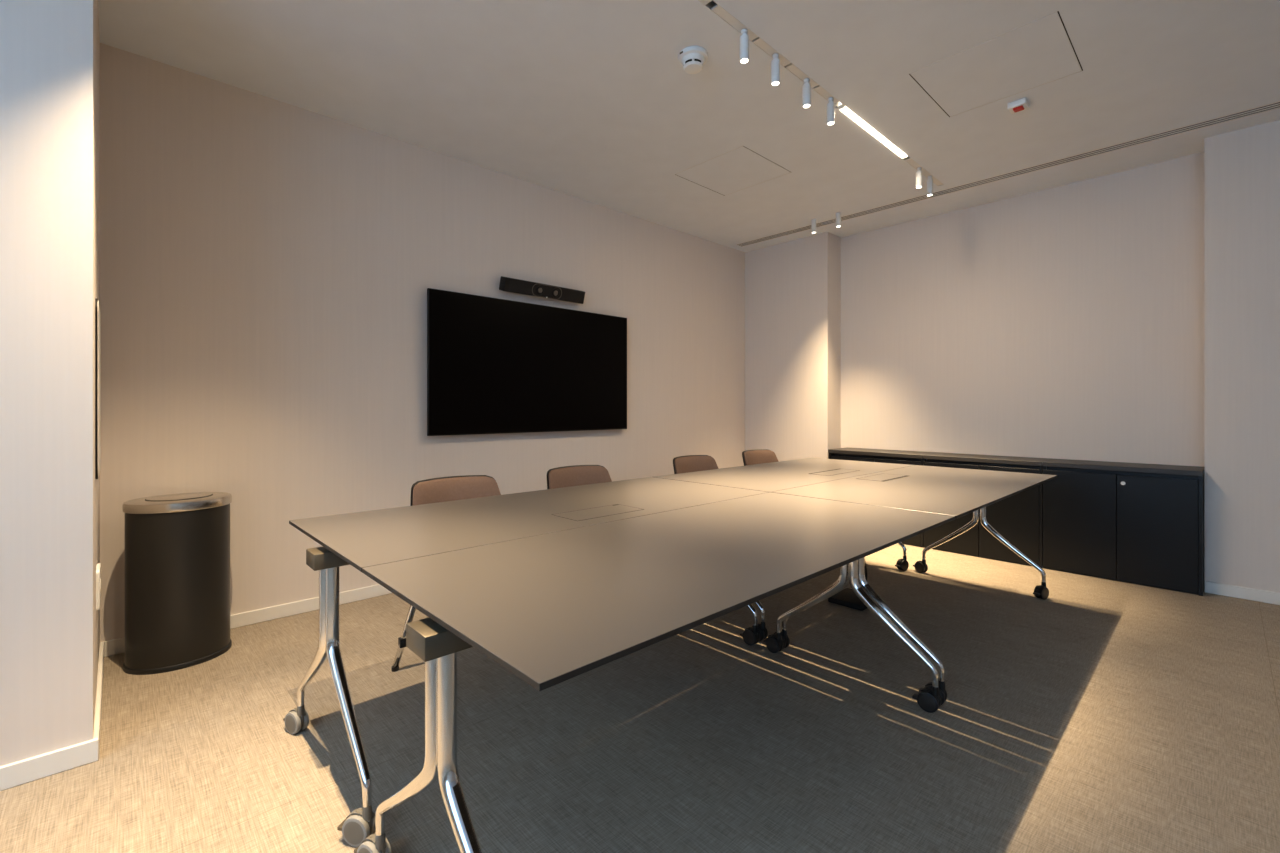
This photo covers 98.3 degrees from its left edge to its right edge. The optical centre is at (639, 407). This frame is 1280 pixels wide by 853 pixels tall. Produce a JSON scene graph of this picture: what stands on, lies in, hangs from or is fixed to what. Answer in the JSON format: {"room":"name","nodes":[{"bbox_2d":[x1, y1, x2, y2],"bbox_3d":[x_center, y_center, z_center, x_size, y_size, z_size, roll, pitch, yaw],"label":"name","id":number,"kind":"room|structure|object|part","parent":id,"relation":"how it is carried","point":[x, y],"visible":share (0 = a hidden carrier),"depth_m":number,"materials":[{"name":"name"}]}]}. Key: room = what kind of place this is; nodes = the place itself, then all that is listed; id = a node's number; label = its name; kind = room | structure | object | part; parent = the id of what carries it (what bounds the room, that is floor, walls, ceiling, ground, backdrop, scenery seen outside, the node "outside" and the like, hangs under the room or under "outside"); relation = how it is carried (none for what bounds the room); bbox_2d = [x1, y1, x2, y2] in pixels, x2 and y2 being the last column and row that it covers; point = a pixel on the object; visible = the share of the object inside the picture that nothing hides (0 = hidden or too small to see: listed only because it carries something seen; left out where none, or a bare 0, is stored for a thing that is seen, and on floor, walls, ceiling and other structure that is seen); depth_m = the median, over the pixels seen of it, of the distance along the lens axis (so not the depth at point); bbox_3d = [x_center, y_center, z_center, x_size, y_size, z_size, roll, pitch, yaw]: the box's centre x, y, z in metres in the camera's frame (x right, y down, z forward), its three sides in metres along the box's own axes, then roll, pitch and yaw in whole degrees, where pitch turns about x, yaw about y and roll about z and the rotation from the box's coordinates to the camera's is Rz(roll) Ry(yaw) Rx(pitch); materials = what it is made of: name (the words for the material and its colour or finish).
{"room":"conference room","nodes":[
{"label":"conference room","id":0,"kind":"room"},
{"bbox_2d":[0,0,99,765],"bbox_3d":[-3.043,-0.266,1.283,2.545,2.811,1.019,0,0,-43],"label":"wall","id":1,"kind":"structure","parent":0,"point":[50,49],"depth_m":1.72,"materials":[{"name":"white paint"}]},
{"bbox_2d":[95,298,99,478],"bbox_3d":[-2.086,-0.070,2.129,0.008,0.660,0.400,0,0,-43],"label":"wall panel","id":2,"kind":"object","parent":1,"relation":"attached to","point":[97,308],"visible":1,"depth_m":1.99,"materials":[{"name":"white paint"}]},
{"bbox_3d":[-2.087,-0.070,2.128,0.006,0.660,0.400,0,0,-43],"label":"panel frame","id":3,"kind":"part","parent":2,"relation":"part of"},
{"bbox_3d":[-2.084,-0.070,2.131,0.002,0.645,0.385,0,0,-43],"label":"panel","id":4,"kind":"part","parent":2,"relation":"part of","materials":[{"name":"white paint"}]},
{"bbox_2d":[96,563,100,610],"bbox_3d":[-2.064,0.680,2.108,0.012,0.150,0.150,0,0,-43],"label":"socket plate","id":5,"kind":"object","parent":1,"relation":"attached to","point":[98,568],"visible":0.92,"depth_m":2.06,"materials":[{"name":"white paint"}]},
{"bbox_2d":[0,584,391,790],"bbox_3d":[-1.241,1.105,2.981,7.497,0.070,1.033,0,0,-43],"label":"baseboard","id":6,"kind":"structure","parent":1,"relation":"attached to","point":[30,769],"depth_m":1.93,"materials":[{"name":"white paint"}]},
{"bbox_2d":[100,43,744,641],"bbox_3d":[-0.672,-0.266,4.231,4.952,2.811,0.001,0,0,-43],"label":"wall","id":7,"kind":"structure","parent":0,"point":[268,266],"depth_m":3.13,"materials":[{"name":"white paint"}]},
{"bbox_2d":[427,288,626,435],"bbox_3d":[-0.747,-0.292,4.115,1.700,0.940,0.065,0,0,-43],"label":"television","id":8,"kind":"object","parent":7,"relation":"attached to","point":[495,365],"visible":1,"depth_m":3.97,"materials":[{"name":"black glass"}]},
{"bbox_2d":[499,276,584,303],"bbox_3d":[-0.712,-0.872,4.123,0.702,0.114,0.101,0,0,-43],"label":"bar","id":9,"kind":"object","parent":7,"relation":"attached to","point":[507,284],"visible":1,"depth_m":4.06,"materials":[{"name":"black plastic"}]},
{"bbox_2d":[0,543,1279,852],"bbox_3d":[0.710,1.140,1.109,7.957,0.001,6.634,0,0,-43],"label":"floor","id":10,"kind":"structure","parent":0,"point":[1096,715],"depth_m":1.89,"materials":[{"name":"carpet"}]},
{"bbox_2d":[122,492,231,674],"bbox_3d":[-2.115,0.773,2.542,0.385,0.734,0.342,0,0,-43],"label":"waste bin","id":11,"kind":"object","parent":10,"relation":"on","point":[177,546],"visible":1,"depth_m":2.41,"materials":[{"name":"black metal"}]},
{"bbox_3d":[-2.115,0.431,2.542,0.385,0.045,0.342,0,0,-43],"label":"lid","id":12,"kind":"part","parent":11,"relation":"part of","materials":[{"name":"metal"}]},
{"bbox_3d":[-2.115,1.129,2.542,0.383,0.022,0.340,0,0,-43],"label":"plate","id":13,"kind":"part","parent":11,"relation":"part of","materials":[{"name":"black metal"}]},
{"bbox_2d":[391,475,500,671],"bbox_3d":[-0.731,0.735,2.466,0.601,0.810,0.544,0,0,-43],"label":"chair","id":14,"kind":"object","parent":10,"relation":"on","point":[451,488],"visible":0.29,"depth_m":2.59,"materials":[{"name":"beige fabric"}]},
{"bbox_3d":[-0.988,0.925,2.418,0.179,0.414,0.026,0,0,-12],"label":"leg","id":15,"kind":"part","parent":14,"relation":"part of","materials":[{"name":"silver metal"}]},
{"bbox_3d":[-0.854,0.487,2.596,0.471,0.305,0.159,0,0,-43],"label":"backrest","id":16,"kind":"part","parent":14,"relation":"part of","materials":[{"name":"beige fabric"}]},
{"bbox_2d":[283,477,768,846],"bbox_3d":[-0.328,0.769,2.298,1.841,0.741,0.822,0,0,-43],"label":"folding table","id":17,"kind":"object","parent":10,"relation":"on","point":[360,540],"visible":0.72,"depth_m":1.88,"materials":[{"name":"beige laminate"}]},
{"bbox_3d":[-1.077,0.765,1.821,0.038,0.581,0.349,0,0,-43],"label":"leg","id":18,"kind":"part","parent":17,"relation":"part of","materials":[{"name":"silver metal"}]},
{"bbox_3d":[-0.829,0.765,1.571,0.038,0.581,0.349,0,0,-43],"label":"leg","id":19,"kind":"part","parent":17,"relation":"part of","materials":[{"name":"silver metal"}]},
{"bbox_3d":[0.441,0.765,2.774,0.038,0.581,0.349,0,0,-43],"label":"leg","id":20,"kind":"part","parent":17,"relation":"part of","materials":[{"name":"silver metal"}]},
{"bbox_2d":[547,465,611,488],"bbox_3d":[-0.208,0.735,2.962,0.601,0.810,0.544,0,0,-43],"label":"chair","id":21,"kind":"object","parent":10,"relation":"on","point":[576,475],"visible":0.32,"depth_m":3.12,"materials":[{"name":"brown leather"}]},
{"bbox_2d":[354,492,954,852],"bbox_3d":[0.223,0.770,1.716,1.841,0.740,0.819,0,0,-43],"label":"folding table","id":22,"kind":"object","parent":10,"relation":"on","point":[551,609],"visible":1,"depth_m":1.30,"materials":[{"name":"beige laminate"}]},
{"bbox_3d":[-0.525,0.765,1.238,0.038,0.581,0.349,0,0,-43],"label":"leg","id":23,"kind":"part","parent":22,"relation":"part of","materials":[{"name":"silver metal"}]},
{"bbox_3d":[-0.276,0.765,0.987,0.038,0.581,0.349,0,0,-43],"label":"leg","id":24,"kind":"part","parent":22,"relation":"part of","materials":[{"name":"silver metal"}]},
{"bbox_3d":[0.757,0.765,2.451,0.038,0.581,0.349,0,0,-43],"label":"leg","id":25,"kind":"part","parent":22,"relation":"part of","materials":[{"name":"silver metal"}]},
{"bbox_3d":[0.994,0.765,2.190,0.038,0.581,0.349,0,0,-43],"label":"leg","id":26,"kind":"part","parent":22,"relation":"part of","materials":[{"name":"silver metal"}]},
{"bbox_2d":[673,455,717,473],"bbox_3d":[0.510,0.735,3.642,0.601,0.810,0.544,0,0,-43],"label":"chair","id":27,"kind":"object","parent":10,"relation":"on","point":[689,463],"visible":0.29,"depth_m":3.81,"materials":[{"name":"brown leather"}]},
{"bbox_2d":[742,449,778,465],"bbox_3d":[1.066,0.735,4.168,0.601,0.810,0.544,0,0,-43],"label":"chair","id":28,"kind":"object","parent":10,"relation":"on","point":[758,456],"visible":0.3,"depth_m":4.34,"materials":[{"name":"brown leather"}]},
{"bbox_2d":[655,458,913,641],"bbox_3d":[1.003,0.769,3.559,1.832,0.741,0.822,0,0,-43],"label":"folding table","id":29,"kind":"object","parent":10,"relation":"on","point":[781,475],"visible":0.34,"depth_m":3.33,"materials":[{"name":"beige laminate"}]},
{"bbox_3d":[0.488,0.765,2.818,0.038,0.581,0.349,0,0,-43],"label":"leg","id":30,"kind":"part","parent":29,"relation":"part of","materials":[{"name":"silver metal"}]},
{"bbox_3d":[1.754,0.765,4.017,0.038,0.581,0.349,0,0,-43],"label":"leg","id":31,"kind":"part","parent":29,"relation":"part of","materials":[{"name":"silver metal"}]},
{"bbox_2d":[828,561,879,610],"bbox_3d":[1.262,0.781,3.254,0.248,0.717,0.210,0,0,-43],"label":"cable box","id":32,"kind":"object","parent":10,"relation":"on","point":[846,597],"visible":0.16,"depth_m":3.21,"materials":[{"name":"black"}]},
{"bbox_2d":[831,453,923,547],"bbox_3d":[2.171,0.777,4.930,0.374,0.726,0.798,0,0,-43],"label":"base cabinet","id":33,"kind":"object","parent":10,"relation":"on","point":[918,540],"visible":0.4,"depth_m":4.70,"materials":[{"name":"paint"}]},
{"bbox_3d":[1.905,0.786,4.953,0.019,0.695,0.396,0,0,-43],"label":"door","id":34,"kind":"part","parent":33,"relation":"part of","materials":[{"name":"paint"}]},
{"bbox_3d":[2.173,0.786,4.670,0.019,0.695,0.378,0,0,-43],"label":"door","id":35,"kind":"part","parent":33,"relation":"part of","materials":[{"name":"paint"}]},
{"bbox_2d":[772,465,1056,704],"bbox_3d":[1.555,0.769,2.977,1.832,0.741,0.819,0,0,-43],"label":"folding table","id":36,"kind":"object","parent":10,"relation":"on","point":[957,492],"visible":0.74,"depth_m":2.71,"materials":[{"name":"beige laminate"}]},
{"bbox_3d":[0.792,0.765,2.485,0.038,0.581,0.349,0,0,-43],"label":"leg","id":37,"kind":"part","parent":36,"relation":"part of","materials":[{"name":"silver metal"}]},
{"bbox_3d":[1.040,0.765,2.234,0.038,0.581,0.349,0,0,-43],"label":"leg","id":38,"kind":"part","parent":36,"relation":"part of","materials":[{"name":"silver metal"}]},
{"bbox_3d":[2.071,0.765,3.695,0.038,0.581,0.349,0,0,-43],"label":"leg","id":39,"kind":"part","parent":36,"relation":"part of","materials":[{"name":"silver metal"}]},
{"bbox_3d":[2.307,0.765,3.433,0.038,0.581,0.349,0,0,-43],"label":"leg","id":40,"kind":"part","parent":36,"relation":"part of","materials":[{"name":"silver metal"}]},
{"bbox_2d":[924,459,1042,567],"bbox_3d":[2.721,0.777,4.349,0.374,0.726,0.798,0,0,-43],"label":"base cabinet","id":41,"kind":"object","parent":10,"relation":"on","point":[1018,518],"visible":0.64,"depth_m":4.11,"materials":[{"name":"paint"}]},
{"bbox_3d":[2.455,0.786,4.372,0.019,0.695,0.396,0,0,-43],"label":"door","id":42,"kind":"part","parent":41,"relation":"part of","materials":[{"name":"paint"}]},
{"bbox_3d":[2.723,0.786,4.089,0.019,0.695,0.378,0,0,-43],"label":"door","id":43,"kind":"part","parent":41,"relation":"part of","materials":[{"name":"paint"}]},
{"bbox_2d":[828,447,1204,475],"bbox_3d":[2.710,0.398,4.358,0.379,0.030,2.428,0,0,-43],"label":"countertop","id":44,"kind":"structure","parent":41,"relation":"on","point":[1066,463],"depth_m":4.03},
{"bbox_3d":[2.159,0.398,4.940,0.379,0.030,0.825,0,0,-43],"label":"panel","id":45,"kind":"part","parent":44,"relation":"part of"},
{"bbox_3d":[2.719,0.398,4.349,0.379,0.030,0.799,0,0,-43],"label":"panel","id":46,"kind":"part","parent":44,"relation":"part of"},
{"bbox_3d":[3.270,0.398,3.767,0.379,0.030,0.800,0,0,-43],"label":"panel","id":47,"kind":"part","parent":44,"relation":"part of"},
{"bbox_2d":[1043,466,1203,595],"bbox_3d":[3.269,0.777,3.766,0.380,0.726,0.798,0,0,-43],"label":"base cabinet","id":48,"kind":"object","parent":10,"relation":"on","point":[1147,529],"visible":0.95,"depth_m":3.60,"materials":[{"name":"paint"}]},
{"bbox_3d":[3.005,0.786,3.791,0.019,0.695,0.396,0,0,-43],"label":"door","id":49,"kind":"part","parent":48,"relation":"part of","materials":[{"name":"paint"}]},
{"bbox_3d":[3.273,0.786,3.508,0.019,0.695,0.378,0,0,-43],"label":"door","id":50,"kind":"part","parent":48,"relation":"part of","materials":[{"name":"paint"}]},
{"bbox_2d":[98,0,1279,251],"bbox_3d":[0.710,-1.701,1.109,7.957,0.060,6.634,0,0,-43],"label":"ceiling","id":51,"kind":"structure","parent":0,"point":[594,101],"depth_m":2.86,"materials":[{"name":"paint"}]},
{"bbox_2d":[678,46,707,73],"bbox_3d":[0.252,-1.637,2.621,0.140,0.069,0.140,0,0,-43],"label":"smoke detector","id":52,"kind":"object","parent":51,"relation":"attached to","point":[692,59],"visible":1,"depth_m":2.58,"materials":[{"name":"white plastic"}]},
{"bbox_2d":[675,146,790,195],"bbox_3d":[0.661,-1.670,3.937,0.576,0.002,0.593,0,0,-43],"label":"access panel","id":53,"kind":"object","parent":51,"relation":"attached to","point":[740,168],"visible":1,"depth_m":3.92,"materials":[{"name":"paint"}]},
{"bbox_2d":[811,219,815,232],"bbox_3d":[1.541,-1.612,4.902,0.041,0.118,0.041,0,0,-43],"label":"spotlight","id":54,"kind":"object","parent":51,"relation":"attached to","point":[813,221],"visible":1,"depth_m":4.88,"materials":[{"name":"white metal"}]},
{"bbox_2d":[698,0,943,185],"bbox_3d":[-0.098,-1.686,1.920,6.498,0.031,0.042,0,0,-43],"label":"track","id":55,"kind":"object","parent":51,"relation":"attached to","point":[717,9],"visible":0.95,"depth_m":2.65,"materials":[{"name":"white metal"}]},
{"bbox_2d":[740,29,748,63],"bbox_3d":[0.462,-1.604,2.450,0.041,0.134,0.041,0,0,-43],"label":"spotlight","id":56,"kind":"object","parent":55,"relation":"attached to","point":[744,38],"visible":1,"depth_m":2.43,"materials":[{"name":"white metal"}]},
{"bbox_3d":[0.462,-1.656,2.450,0.029,0.030,0.029,0,0,-43],"label":"mount stem","id":57,"kind":"part","parent":56,"relation":"part of","materials":[{"name":"white metal"}]},
{"bbox_2d":[771,53,779,85],"bbox_3d":[0.642,-1.604,2.620,0.041,0.134,0.041,0,0,-43],"label":"spotlight","id":58,"kind":"object","parent":55,"relation":"attached to","point":[775,63],"visible":1,"depth_m":2.60,"materials":[{"name":"white metal"}]},
{"bbox_3d":[0.642,-1.656,2.620,0.029,0.030,0.029,0,0,-43],"label":"mount stem","id":59,"kind":"part","parent":58,"relation":"part of","materials":[{"name":"white metal"}]},
{"bbox_2d":[802,78,810,107],"bbox_3d":[0.849,-1.604,2.816,0.041,0.134,0.041,0,0,-43],"label":"spotlight","id":60,"kind":"object","parent":55,"relation":"attached to","point":[806,88],"visible":1,"depth_m":2.80,"materials":[{"name":"white metal"}]},
{"bbox_2d":[827,97,834,124],"bbox_3d":[1.031,-1.604,2.988,0.041,0.134,0.041,0,0,-43],"label":"spotlight","id":61,"kind":"object","parent":55,"relation":"attached to","point":[831,105],"visible":1,"depth_m":2.97,"materials":[{"name":"white metal"}]},
{"bbox_2d":[838,104,907,158],"bbox_3d":[1.442,-1.674,3.378,0.896,0.018,0.034,0,0,-43],"label":"lamp","id":62,"kind":"object","parent":55,"relation":"attached to","point":[844,109],"visible":1,"depth_m":3.32,"materials":[{"name":"white plastic"}]},
{"bbox_2d":[916,167,921,187],"bbox_3d":[1.944,-1.604,3.852,0.041,0.134,0.041,0,0,-43],"label":"spotlight","id":63,"kind":"object","parent":55,"relation":"attached to","point":[919,172],"visible":1,"depth_m":3.84,"materials":[{"name":"white metal"}]},
{"bbox_2d":[927,176,932,195],"bbox_3d":[2.092,-1.604,3.993,0.041,0.134,0.041,0,0,-43],"label":"spotlight","id":64,"kind":"object","parent":55,"relation":"attached to","point":[929,181],"visible":1,"depth_m":3.98,"materials":[{"name":"white metal"}]},
{"bbox_2d":[836,212,840,226],"bbox_3d":[1.700,-1.612,4.736,0.041,0.118,0.041,0,0,-43],"label":"spotlight","id":65,"kind":"object","parent":51,"relation":"attached to","point":[838,214],"visible":1,"depth_m":4.72,"materials":[{"name":"white metal"}]},
{"bbox_2d":[909,11,1082,116],"bbox_3d":[1.769,-1.670,2.751,0.598,0.002,0.604,0,0,-43],"label":"access panel","id":66,"kind":"object","parent":51,"relation":"attached to","point":[1039,52],"visible":1,"depth_m":2.71,"materials":[{"name":"paint"}]},
{"bbox_2d":[736,101,1279,246],"bbox_3d":[3.094,-1.671,3.501,0.108,0.003,6.030,0,0,-43],"label":"ceiling vent","id":67,"kind":"object","parent":51,"relation":"in","point":[1278,103],"visible":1,"depth_m":3.78,"materials":[{"name":"grey metal"}]},
{"bbox_2d":[1007,98,1028,113],"bbox_3d":[2.074,-1.649,3.031,0.086,0.043,0.086,0,0,-43],"label":"beacon","id":68,"kind":"object","parent":51,"relation":"attached to","point":[1022,104],"visible":1,"depth_m":3.01,"materials":[{"name":"plastic"}]},
{"bbox_2d":[745,120,1279,592],"bbox_3d":[3.432,-0.266,3.687,0.260,2.811,6.434,0,0,-43],"label":"wall","id":69,"kind":"structure","parent":0,"point":[1132,315],"depth_m":4.13,"materials":[{"name":"white paint"}]},
{"bbox_2d":[1204,581,1279,604],"bbox_3d":[3.333,1.105,3.592,0.014,0.070,6.434,0,0,-43],"label":"baseboard","id":70,"kind":"structure","parent":69,"relation":"attached to","point":[1252,594],"depth_m":3.30,"materials":[{"name":"white paint"}]}
]}

